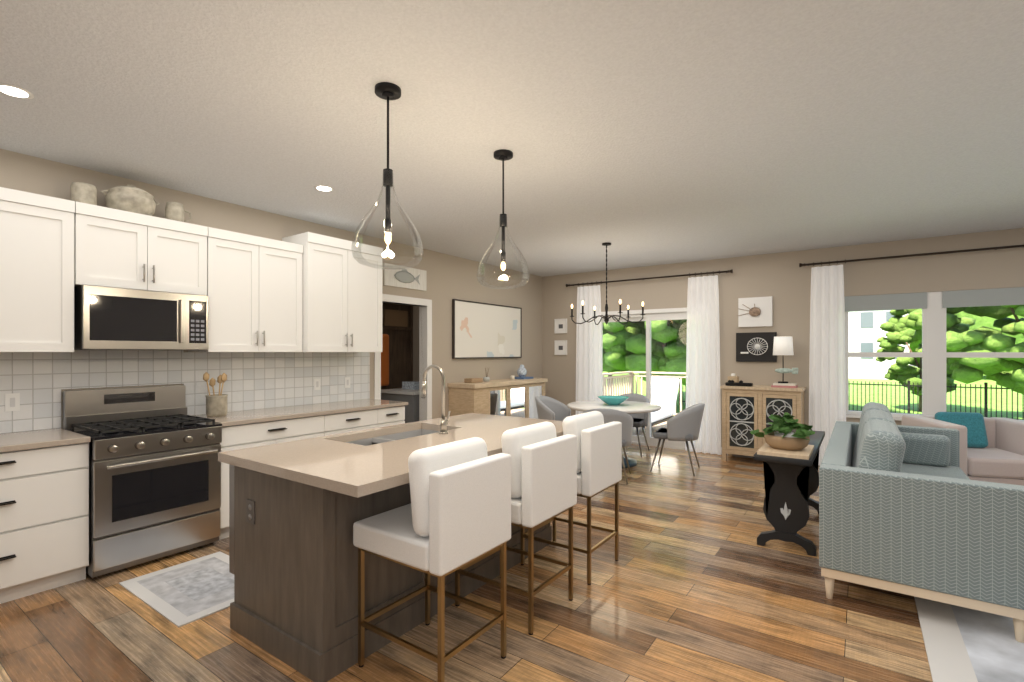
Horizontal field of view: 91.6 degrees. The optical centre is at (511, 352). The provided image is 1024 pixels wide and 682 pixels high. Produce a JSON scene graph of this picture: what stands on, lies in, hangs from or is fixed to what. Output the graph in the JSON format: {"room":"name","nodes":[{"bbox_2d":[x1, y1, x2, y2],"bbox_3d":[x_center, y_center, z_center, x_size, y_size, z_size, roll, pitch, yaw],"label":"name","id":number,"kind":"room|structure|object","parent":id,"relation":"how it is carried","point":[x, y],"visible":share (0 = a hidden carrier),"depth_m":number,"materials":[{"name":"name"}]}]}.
{"room":"dining room and kitchen","nodes":[
{"label":"dining room and kitchen","id":0,"kind":"room"},
{"bbox_2d":[0,149,541,433],"bbox_3d":[-2.412,0.060,4.680,0.120,2.780,10.340,0,0,35],"label":"wall","id":1,"kind":"structure","parent":0,"point":[450,278],"depth_m":6.28,"materials":[{"name":"beige paint"}]},
{"bbox_2d":[0,187,91,351],"bbox_3d":[-3.265,-0.498,3.051,0.350,0.995,0.952,0,0,35],"label":"upper cabinet","id":2,"kind":"object","parent":1,"relation":"attached to","point":[46,241],"depth_m":3.15,"materials":[{"name":"white wood"}]},
{"bbox_2d":[71,182,191,221],"bbox_3d":[-2.797,-1.118,3.712,0.300,0.244,0.750,0,0,35],"label":"pottery","id":3,"kind":"object","parent":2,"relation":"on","point":[131,198],"visible":0.77,"depth_m":3.57,"materials":[{"name":"beige ceramic"}]},
{"bbox_2d":[92,205,211,298],"bbox_3d":[-2.795,-0.723,3.721,0.350,0.545,0.810,0,0,35],"label":"upper cabinet","id":4,"kind":"object","parent":1,"relation":"attached to","point":[130,250],"depth_m":3.63,"materials":[{"name":"white wood"}]},
{"bbox_2d":[74,285,208,349],"bbox_3d":[-2.762,-0.231,3.705,0.425,0.429,0.774,0,0,35],"label":"microwave","id":5,"kind":"object","parent":4,"relation":"attached to","point":[109,318],"visible":1,"depth_m":3.53,"materials":[{"name":"silver metal"}]},
{"bbox_2d":[0,350,369,432],"bbox_3d":[-2.650,0.257,4.218,0.019,0.544,3.570,0,0,35],"label":"backsplash","id":6,"kind":"structure","parent":1,"relation":"attached to","point":[32,384],"depth_m":4.14,"materials":[{"name":"tile"}]},
{"bbox_2d":[188,228,295,351],"bbox_3d":[-2.344,-0.498,4.366,0.350,0.995,0.887,0,0,35],"label":"upper cabinet","id":7,"kind":"object","parent":1,"relation":"attached to","point":[252,305],"depth_m":4.25,"materials":[{"name":"white wood"}]},
{"bbox_2d":[282,232,382,351],"bbox_3d":[-1.825,-0.555,5.046,0.420,1.110,0.947,0,0,35],"label":"upper cabinet","id":8,"kind":"object","parent":1,"relation":"attached to","point":[308,292],"depth_m":4.86,"materials":[{"name":"white wood"}]},
{"bbox_2d":[374,294,431,420],"bbox_3d":[-1.372,0.383,6.161,0.145,2.135,0.930,0,0,35],"label":"door frame","id":9,"kind":"structure","parent":1,"relation":"attached to","point":[425,352],"depth_m":6.45,"materials":[{"name":"white wood"}]},
{"bbox_2d":[383,263,426,290],"bbox_3d":[-1.300,-0.920,6.129,0.036,0.260,0.690,0,0,35],"label":"art","id":10,"kind":"object","parent":1,"relation":"attached to","point":[411,278],"visible":0.96,"depth_m":6.11,"materials":[{"name":"grey"}]},
{"bbox_2d":[452,299,521,358],"bbox_3d":[-0.333,-0.320,7.509,0.039,0.820,1.660,0,0,35],"label":"framed picture","id":11,"kind":"object","parent":1,"relation":"attached to","point":[483,330],"visible":1,"depth_m":7.41,"materials":[{"name":"grey paper"}]},
{"bbox_2d":[413,306,418,380],"bbox_3d":[-1.633,0.060,8.041,2.460,2.780,0.100,0,0,35],"label":"wall","id":12,"kind":"structure","parent":0,"point":[415,343],"depth_m":7.90,"materials":[{"name":"beige paint"}]},
{"bbox_2d":[381,303,412,389],"bbox_3d":[-2.370,0.325,6.988,0.800,2.250,2.490,0,0,35],"label":"lockers","id":13,"kind":"object","parent":12,"relation":"attached to","point":[397,323],"visible":0.12,"depth_m":7.76,"materials":[{"name":"brown wood"}]},
{"bbox_2d":[381,334,388,385],"bbox_3d":[-2.254,0.115,6.840,0.100,0.770,1.420,0,0,35],"label":"coats","id":14,"kind":"object","parent":13,"relation":"hanging from","point":[385,363],"visible":0.1,"depth_m":7.32,"materials":[{"name":"orange fabric"}]},
{"bbox_2d":[0,444,932,681],"bbox_3d":[0.062,1.480,2.948,11.120,0.060,10.340,0,0,35],"label":"floor","id":15,"kind":"structure","parent":0,"point":[695,582],"depth_m":2.69,"materials":[{"name":"brown wood"}]},
{"bbox_2d":[0,442,88,603],"bbox_3d":[-3.171,1.008,2.950,0.618,0.884,0.895,0,0,35],"label":"base cabinet","id":16,"kind":"object","parent":15,"relation":"on","point":[44,518],"depth_m":2.96,"materials":[{"name":"white wood"}]},
{"bbox_2d":[0,399,407,452],"bbox_3d":[-2.394,0.547,4.038,0.645,0.034,3.570,0,0,35],"label":"countertop","id":17,"kind":"structure","parent":16,"relation":"on","point":[22,440],"depth_m":4.04,"materials":[{"name":"beige stone"}]},
{"bbox_2d":[203,372,227,416],"bbox_3d":[-2.461,0.344,4.122,0.164,0.371,0.198,0,0,35],"label":"utensil crock","id":18,"kind":"object","parent":17,"relation":"on","point":[216,405],"visible":1,"depth_m":4.08,"materials":[{"name":"beige ceramic"}]},
{"bbox_2d":[63,385,221,577],"bbox_3d":[-2.642,0.845,3.596,0.719,1.150,0.756,0,0,35],"label":"range","id":19,"kind":"object","parent":15,"relation":"on","point":[154,478],"visible":1,"depth_m":3.45,"materials":[{"name":"silver metal"}]},
{"bbox_2d":[119,552,233,627],"bbox_3d":[-1.935,1.445,3.112,0.860,0.009,0.600,0,0,35],"label":"kitchen rug","id":20,"kind":"object","parent":15,"relation":"on","point":[182,594],"visible":0.76,"depth_m":3.04,"materials":[{"name":"grey fabric"}]},
{"bbox_2d":[219,414,331,539],"bbox_3d":[-2.195,1.008,4.343,0.620,0.884,0.967,0,0,35],"label":"base cabinet","id":21,"kind":"object","parent":15,"relation":"on","point":[234,437],"depth_m":4.04,"materials":[{"name":"white wood"}]},
{"bbox_2d":[332,408,383,434],"bbox_3d":[-1.778,1.008,4.938,0.620,0.884,0.734,0,0,35],"label":"base cabinet","id":22,"kind":"object","parent":15,"relation":"on","point":[344,422],"depth_m":4.81,"materials":[{"name":"white wood"}]},
{"bbox_2d":[229,464,551,681],"bbox_3d":[-0.614,1.008,3.219,0.851,0.884,1.982,0,0,35],"label":"kitchen island","id":23,"kind":"object","parent":15,"relation":"on","point":[293,559],"visible":0.58,"depth_m":2.38,"materials":[{"name":"grey"}]},
{"bbox_2d":[218,413,562,497],"bbox_3d":[-0.471,0.542,3.101,1.130,0.045,2.060,0,0,35],"label":"island countertop","id":24,"kind":"structure","parent":23,"relation":"on","point":[336,463],"depth_m":2.56,"materials":[{"name":"beige stone"}]},
{"bbox_2d":[346,429,438,445],"bbox_3d":[-0.739,0.662,3.216,0.416,0.194,0.836,0,0,35],"label":"island sink","id":25,"kind":"object","parent":24,"relation":"in","point":[388,438],"depth_m":3.43,"materials":[{"name":"silver metal"}]},
{"bbox_2d":[421,365,450,433],"bbox_3d":[-0.501,0.300,3.248,0.226,0.439,0.086,0,0,35],"label":"island faucet","id":26,"kind":"object","parent":24,"relation":"on","point":[443,424],"visible":1,"depth_m":3.19,"materials":[{"name":"silver metal"}]},
{"bbox_2d":[384,406,404,426],"bbox_3d":[-1.515,1.008,5.314,0.620,0.884,0.432,0,0,35],"label":"base cabinet","id":27,"kind":"object","parent":15,"relation":"on","point":[392,415],"depth_m":5.19,"materials":[{"name":"white wood"}]},
{"bbox_2d":[381,380,418,422],"bbox_3d":[-1.341,0.935,7.195,0.710,1.030,0.910,0,0,35],"label":"base cabinet","id":28,"kind":"object","parent":15,"relation":"on","point":[408,391],"visible":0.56,"depth_m":6.75,"materials":[{"name":"grey"}]},
{"bbox_2d":[353,437,510,681],"bbox_3d":[-0.368,0.932,2.333,0.556,1.036,0.496,0,0,35],"label":"bar stool","id":29,"kind":"object","parent":15,"relation":"on","point":[453,515],"visible":1,"depth_m":2.15,"materials":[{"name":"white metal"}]},
{"bbox_2d":[447,378,547,418],"bbox_3d":[-0.152,0.935,7.382,0.477,1.030,1.850,0,0,35],"label":"sideboard","id":30,"kind":"object","parent":15,"relation":"on","point":[510,397],"visible":0.48,"depth_m":6.98,"materials":[{"name":"brown wood"}]},
{"bbox_2d":[464,368,489,382],"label":"decor","id":31,"kind":"object","parent":30,"relation":"on","point":[486,379],"depth_m":6.85,"materials":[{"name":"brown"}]},
{"bbox_2d":[511,365,533,379],"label":"decor","id":32,"kind":"object","parent":30,"relation":"on","point":[521,371],"depth_m":7.80,"materials":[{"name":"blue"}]},
{"bbox_2d":[455,421,576,634],"bbox_3d":[0.016,0.932,2.882,0.556,1.036,0.496,0,0,35],"label":"bar stool","id":33,"kind":"object","parent":15,"relation":"on","point":[543,472],"visible":0.75,"depth_m":2.65,"materials":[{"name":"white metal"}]},
{"bbox_2d":[535,396,570,420],"bbox_3d":[0.616,1.034,6.928,0.601,0.836,0.595,0,0,30],"label":"dining chair","id":34,"kind":"object","parent":15,"relation":"on","point":[549,408],"visible":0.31,"depth_m":7.12,"materials":[{"name":"fabric"}]},
{"bbox_2d":[521,411,621,584],"bbox_3d":[0.400,0.932,3.431,0.556,1.036,0.496,0,0,35],"label":"bar stool","id":35,"kind":"object","parent":15,"relation":"on","point":[599,455],"visible":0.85,"depth_m":3.22,"materials":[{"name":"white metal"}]},
{"bbox_2d":[582,408,632,483],"bbox_3d":[1.087,1.034,5.730,0.595,0.836,0.601,0,0,17],"label":"dining chair","id":36,"kind":"object","parent":15,"relation":"on","point":[623,418],"visible":0.35,"depth_m":5.50,"materials":[{"name":"fabric"}]},
{"bbox_2d":[567,400,661,467],"bbox_3d":[1.328,1.067,6.517,1.210,0.765,1.210,0,0,35],"label":"dining table","id":37,"kind":"object","parent":15,"relation":"on","point":[629,407],"visible":0.29,"depth_m":6.29,"materials":[{"name":"stone"}]},
{"bbox_2d":[597,395,628,405],"bbox_3d":[1.316,0.631,6.464,0.410,0.105,0.410,0,0,35],"label":"bowl","id":38,"kind":"object","parent":37,"relation":"on","point":[612,400],"visible":1,"depth_m":6.37,"materials":[{"name":"teal ceramic"}]},
{"bbox_2d":[619,393,649,456],"bbox_3d":[1.702,1.034,7.250,0.595,0.836,0.601,0,0,27],"label":"dining chair","id":39,"kind":"object","parent":15,"relation":"on","point":[640,420],"visible":0.35,"depth_m":7.29,"materials":[{"name":"fabric"}]},
{"bbox_2d":[650,403,704,475],"bbox_3d":[2.061,1.034,6.143,0.601,0.836,0.595,0,0,27],"label":"dining chair","id":40,"kind":"object","parent":15,"relation":"on","point":[684,425],"visible":1,"depth_m":5.90,"materials":[{"name":"fabric"}]},
{"bbox_2d":[720,385,805,460],"bbox_3d":[3.306,0.950,6.570,0.960,1.000,0.436,0,0,35],"label":"sideboard","id":41,"kind":"object","parent":15,"relation":"on","point":[746,410],"visible":0.67,"depth_m":6.47,"materials":[{"name":"brown wood"}]},
{"bbox_2d":[725,373,752,386],"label":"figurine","id":42,"kind":"object","parent":41,"relation":"on","point":[733,379],"depth_m":6.66,"materials":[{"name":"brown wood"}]},
{"bbox_2d":[771,383,797,387],"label":"book","id":43,"kind":"object","parent":41,"relation":"on","point":[780,385],"depth_m":6.33,"materials":[{"name":"pink paper"}]},
{"bbox_2d":[773,336,797,382],"bbox_3d":[3.524,0.099,6.419,0.290,0.600,0.240,0,0,35],"label":"table lamp","id":44,"kind":"object","parent":43,"relation":"on","point":[783,345],"visible":1,"depth_m":6.36,"materials":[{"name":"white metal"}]},
{"bbox_2d":[753,429,824,556],"bbox_3d":[2.321,1.093,4.100,0.380,0.715,1.540,0,0,35],"label":"console table","id":45,"kind":"object","parent":15,"relation":"on","point":[791,485],"visible":0.92,"depth_m":3.65,"materials":[{"name":"black paint"}]},
{"bbox_2d":[757,443,813,459],"bbox_3d":[2.035,0.722,3.690,0.320,0.024,0.500,0,0,35],"label":"wood tray","id":46,"kind":"object","parent":45,"relation":"on","point":[805,453],"visible":0.71,"depth_m":3.54,"materials":[{"name":"brown wood"}]},
{"bbox_2d":[750,412,814,450],"bbox_3d":[2.029,0.580,3.743,0.436,0.260,0.449,0,0,35],"label":"potted plant","id":47,"kind":"object","parent":46,"relation":"on","point":[782,436],"visible":1,"depth_m":3.62,"materials":[{"name":"green plant"}]},
{"bbox_2d":[819,402,1023,642],"bbox_3d":[2.870,0.953,3.655,0.910,0.994,2.420,0,0,35],"label":"sofa","id":48,"kind":"object","parent":15,"relation":"on","point":[915,511],"visible":1,"depth_m":2.71,"materials":[{"name":"grey fabric"}]},
{"bbox_2d":[902,412,1023,485],"bbox_3d":[4.736,1.043,5.052,0.980,0.814,0.890,0,0,15],"label":"sofa","id":49,"kind":"object","parent":15,"relation":"on","point":[991,449],"visible":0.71,"depth_m":4.98,"materials":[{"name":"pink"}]},
{"bbox_2d":[914,596,1023,681],"bbox_3d":[3.906,1.444,2.606,2.890,0.012,3.650,0,0,35],"label":"living room rug","id":50,"kind":"object","parent":15,"relation":"on","point":[963,644],"depth_m":2.45,"materials":[{"name":"white carpet"}]},
{"bbox_2d":[0,0,1023,276],"bbox_3d":[0.062,-1.380,2.948,11.120,0.100,10.340,0,0,35],"label":"ceiling","id":51,"kind":"structure","parent":0,"point":[644,132],"depth_m":2.80,"materials":[{"name":"white paint"}]},
{"bbox_2d":[0,83,33,98],"bbox_3d":[-2.536,-1.327,2.533,0.149,0.006,0.149,0,0,29],"label":"recessed light","id":52,"kind":"object","parent":51,"relation":"in","point":[13,91],"depth_m":2.53,"materials":[{"name":"white plastic"}]},
{"bbox_2d":[314,185,333,191],"bbox_3d":[-1.522,-1.327,4.032,0.149,0.006,0.149,0,0,29],"label":"recessed light","id":53,"kind":"object","parent":51,"relation":"in","point":[318,187],"depth_m":4.02,"materials":[{"name":"white"}]},
{"bbox_2d":[351,82,422,269],"bbox_3d":[-0.626,-0.878,2.514,0.354,0.904,0.354,0,0,35],"label":"pendant lamp","id":54,"kind":"object","parent":51,"relation":"hanging from","point":[387,91],"visible":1,"depth_m":2.51,"materials":[{"name":"clear glass"}]},
{"bbox_2d":[477,149,529,288],"bbox_3d":[-0.059,-0.878,3.325,0.354,0.904,0.354,0,0,35],"label":"pendant lamp","id":55,"kind":"object","parent":51,"relation":"hanging from","point":[502,155],"visible":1,"depth_m":3.32,"materials":[{"name":"clear glass"}]},
{"bbox_2d":[570,242,644,324],"bbox_3d":[1.154,-0.832,6.077,0.887,0.994,0.887,0,0,35],"label":"chandelier","id":56,"kind":"object","parent":51,"relation":"hanging from","point":[606,317],"visible":1,"depth_m":6.06,"materials":[{"name":"black metal"}]},
{"bbox_2d":[542,228,1023,446],"bbox_3d":[4.058,0.060,6.388,8.520,2.780,0.120,0,0,35],"label":"wall","id":57,"kind":"structure","parent":0,"point":[783,279],"depth_m":6.64,"materials":[{"name":"beige paint"}]},
{"bbox_2d":[554,340,566,354],"bbox_3d":[0.838,-0.080,8.555,0.240,0.250,0.021,0,0,35],"label":"picture frame","id":58,"kind":"object","parent":57,"relation":"attached to","point":[560,346],"depth_m":8.56,"materials":[{"name":"white"}]},
{"bbox_2d":[554,319,566,333],"bbox_3d":[0.838,-0.450,8.555,0.240,0.250,0.021,0,0,35],"label":"picture frame","id":59,"kind":"object","parent":57,"relation":"attached to","point":[560,325],"depth_m":8.56,"materials":[{"name":"white"}]},
{"bbox_2d":[601,308,686,449],"bbox_3d":[2.115,0.395,7.728,1.920,2.110,0.112,0,0,35],"label":"sliding glass door","id":60,"kind":"structure","parent":57,"relation":"in","point":[664,314],"depth_m":7.71,"materials":[{"name":"white"}]},
{"bbox_2d":[566,269,732,286],"bbox_3d":[2.005,-1.125,7.676,2.620,0.056,0.122,0,0,35],"label":"curtain rod","id":61,"kind":"object","parent":57,"relation":"attached to","point":[728,271],"visible":1,"depth_m":7.51,"materials":[{"name":"brown metal"}]},
{"bbox_2d":[576,281,601,414],"bbox_3d":[1.257,0.143,8.159,0.500,2.589,0.090,0,0,35],"label":"panel","id":62,"kind":"object","parent":61,"relation":"hanging from","point":[588,363],"visible":0.71,"depth_m":8.17,"materials":[{"name":"fabric"}]},
{"bbox_2d":[685,270,720,454],"bbox_3d":[2.732,0.143,7.127,0.500,2.589,0.090,0,0,35],"label":"curtain","id":63,"kind":"object","parent":61,"relation":"hanging from","point":[703,360],"visible":0.77,"depth_m":7.11,"materials":[{"name":"fabric"}]},
{"bbox_2d":[721,447,752,457],"bbox_3d":[5.129,1.400,5.556,5.510,0.100,0.014,0,0,35],"label":"baseboard","id":64,"kind":"structure","parent":57,"relation":"attached to","point":[738,455],"depth_m":6.91,"materials":[{"name":"white"}]},
{"bbox_2d":[736,296,776,361],"bbox_3d":[3.322,-0.310,6.784,0.500,0.880,0.074,0,0,35],"label":"art","id":65,"kind":"object","parent":57,"relation":"attached to","point":[755,346],"visible":1,"depth_m":6.78,"materials":[{"name":"white paper"}]},
{"bbox_2d":[799,245,1023,266],"bbox_3d":[5.257,-1.125,5.399,3.720,0.056,0.122,0,0,35],"label":"curtain rod","id":66,"kind":"object","parent":57,"relation":"attached to","point":[933,253],"visible":1,"depth_m":5.75,"materials":[{"name":"brown metal"}]},
{"bbox_2d":[809,259,845,464],"bbox_3d":[3.965,0.143,6.264,0.410,2.589,0.090,0,0,35],"label":"curtain","id":67,"kind":"object","parent":66,"relation":"hanging from","point":[827,389],"visible":0.81,"depth_m":6.26,"materials":[{"name":"fabric"}]},
{"bbox_2d":[844,287,1023,420],"bbox_3d":[5.275,0.054,5.503,2.730,1.512,0.137,0,0,35],"label":"window","id":68,"kind":"structure","parent":57,"relation":"in","point":[933,354],"depth_m":5.76,"materials":[{"name":"white"}]},
{"label":"outside","id":69,"kind":"structure","parent":0,"visible":0},
{"bbox_2d":[603,370,1021,418],"bbox_3d":[32.422,2.400,36.890,100.000,0.100,82.370,0,0,35],"label":"lawn","id":70,"kind":"structure","parent":69,"point":[990,382],"depth_m":25.86,"materials":[{"name":"green plant"}]},
{"bbox_2d":[603,321,674,375],"bbox_3d":[4.021,-2.610,20.193,7.696,9.915,7.797,0,0,35],"label":"tree","id":71,"kind":"object","parent":70,"relation":"on","point":[612,369],"depth_m":18.98,"materials":[{"name":"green plant"}]},
{"bbox_2d":[603,371,685,436],"bbox_3d":[3.449,1.391,8.935,4.140,1.913,3.345,0,0,35],"label":"deck","id":72,"kind":"object","parent":70,"relation":"on","point":[621,384],"depth_m":10.75,"materials":[{"name":"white wood"}]},
{"bbox_2d":[643,378,679,436],"bbox_3d":[2.577,0.995,9.243,0.620,0.968,1.699,0,0,35],"label":"outdoor chair","id":73,"kind":"object","parent":72,"relation":"on","point":[671,399],"depth_m":8.90,"materials":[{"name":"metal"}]},
{"bbox_2d":[603,319,686,385],"bbox_3d":[4.893,-2.326,16.022,7.474,9.349,7.385,0,0,35],"label":"tree","id":74,"kind":"object","parent":70,"relation":"on","point":[625,360],"depth_m":15.32,"materials":[{"name":"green plant"}]},
{"bbox_2d":[667,319,686,341],"bbox_3d":[7.774,-2.594,17.521,6.828,9.885,6.248,0,0,35],"label":"tree","id":75,"kind":"object","parent":70,"relation":"on","point":[681,334],"depth_m":17.65,"materials":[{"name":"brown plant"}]},
{"bbox_2d":[679,380,1023,419],"bbox_3d":[20.591,1.674,13.049,32.035,1.348,0.070,0,0,35],"label":"fence","id":76,"kind":"object","parent":70,"relation":"on","point":[986,387],"depth_m":17.04,"materials":[{"name":"black metal"}]},
{"bbox_2d":[848,310,908,378],"bbox_3d":[31.834,-2.301,49.125,12.000,9.298,9.800,0,0,35],"label":"house","id":77,"kind":"structure","parent":70,"relation":"on","point":[865,334],"depth_m":43.95,"materials":[{"name":"grey"}]},
{"bbox_2d":[876,309,974,411],"bbox_3d":[16.284,0.018,19.704,3.062,4.660,3.125,0,0,35],"label":"tree","id":78,"kind":"object","parent":70,"relation":"on","point":[901,336],"depth_m":19.43,"materials":[{"name":"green plant"}]},
{"bbox_2d":[905,305,1023,393],"bbox_3d":[15.527,-1.307,14.714,6.102,7.310,6.077,0,0,35],"label":"tree","id":79,"kind":"object","parent":70,"relation":"on","point":[997,370],"depth_m":15.03,"materials":[{"name":"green plant"}]},
{"bbox_2d":[909,311,1023,365],"bbox_3d":[48.136,-8.633,53.920,127.429,21.867,40.798,0,0,35],"label":"treeline","id":80,"kind":"object","parent":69,"point":[984,319],"depth_m":40.37,"materials":[{"name":"green plant"}]}
]}

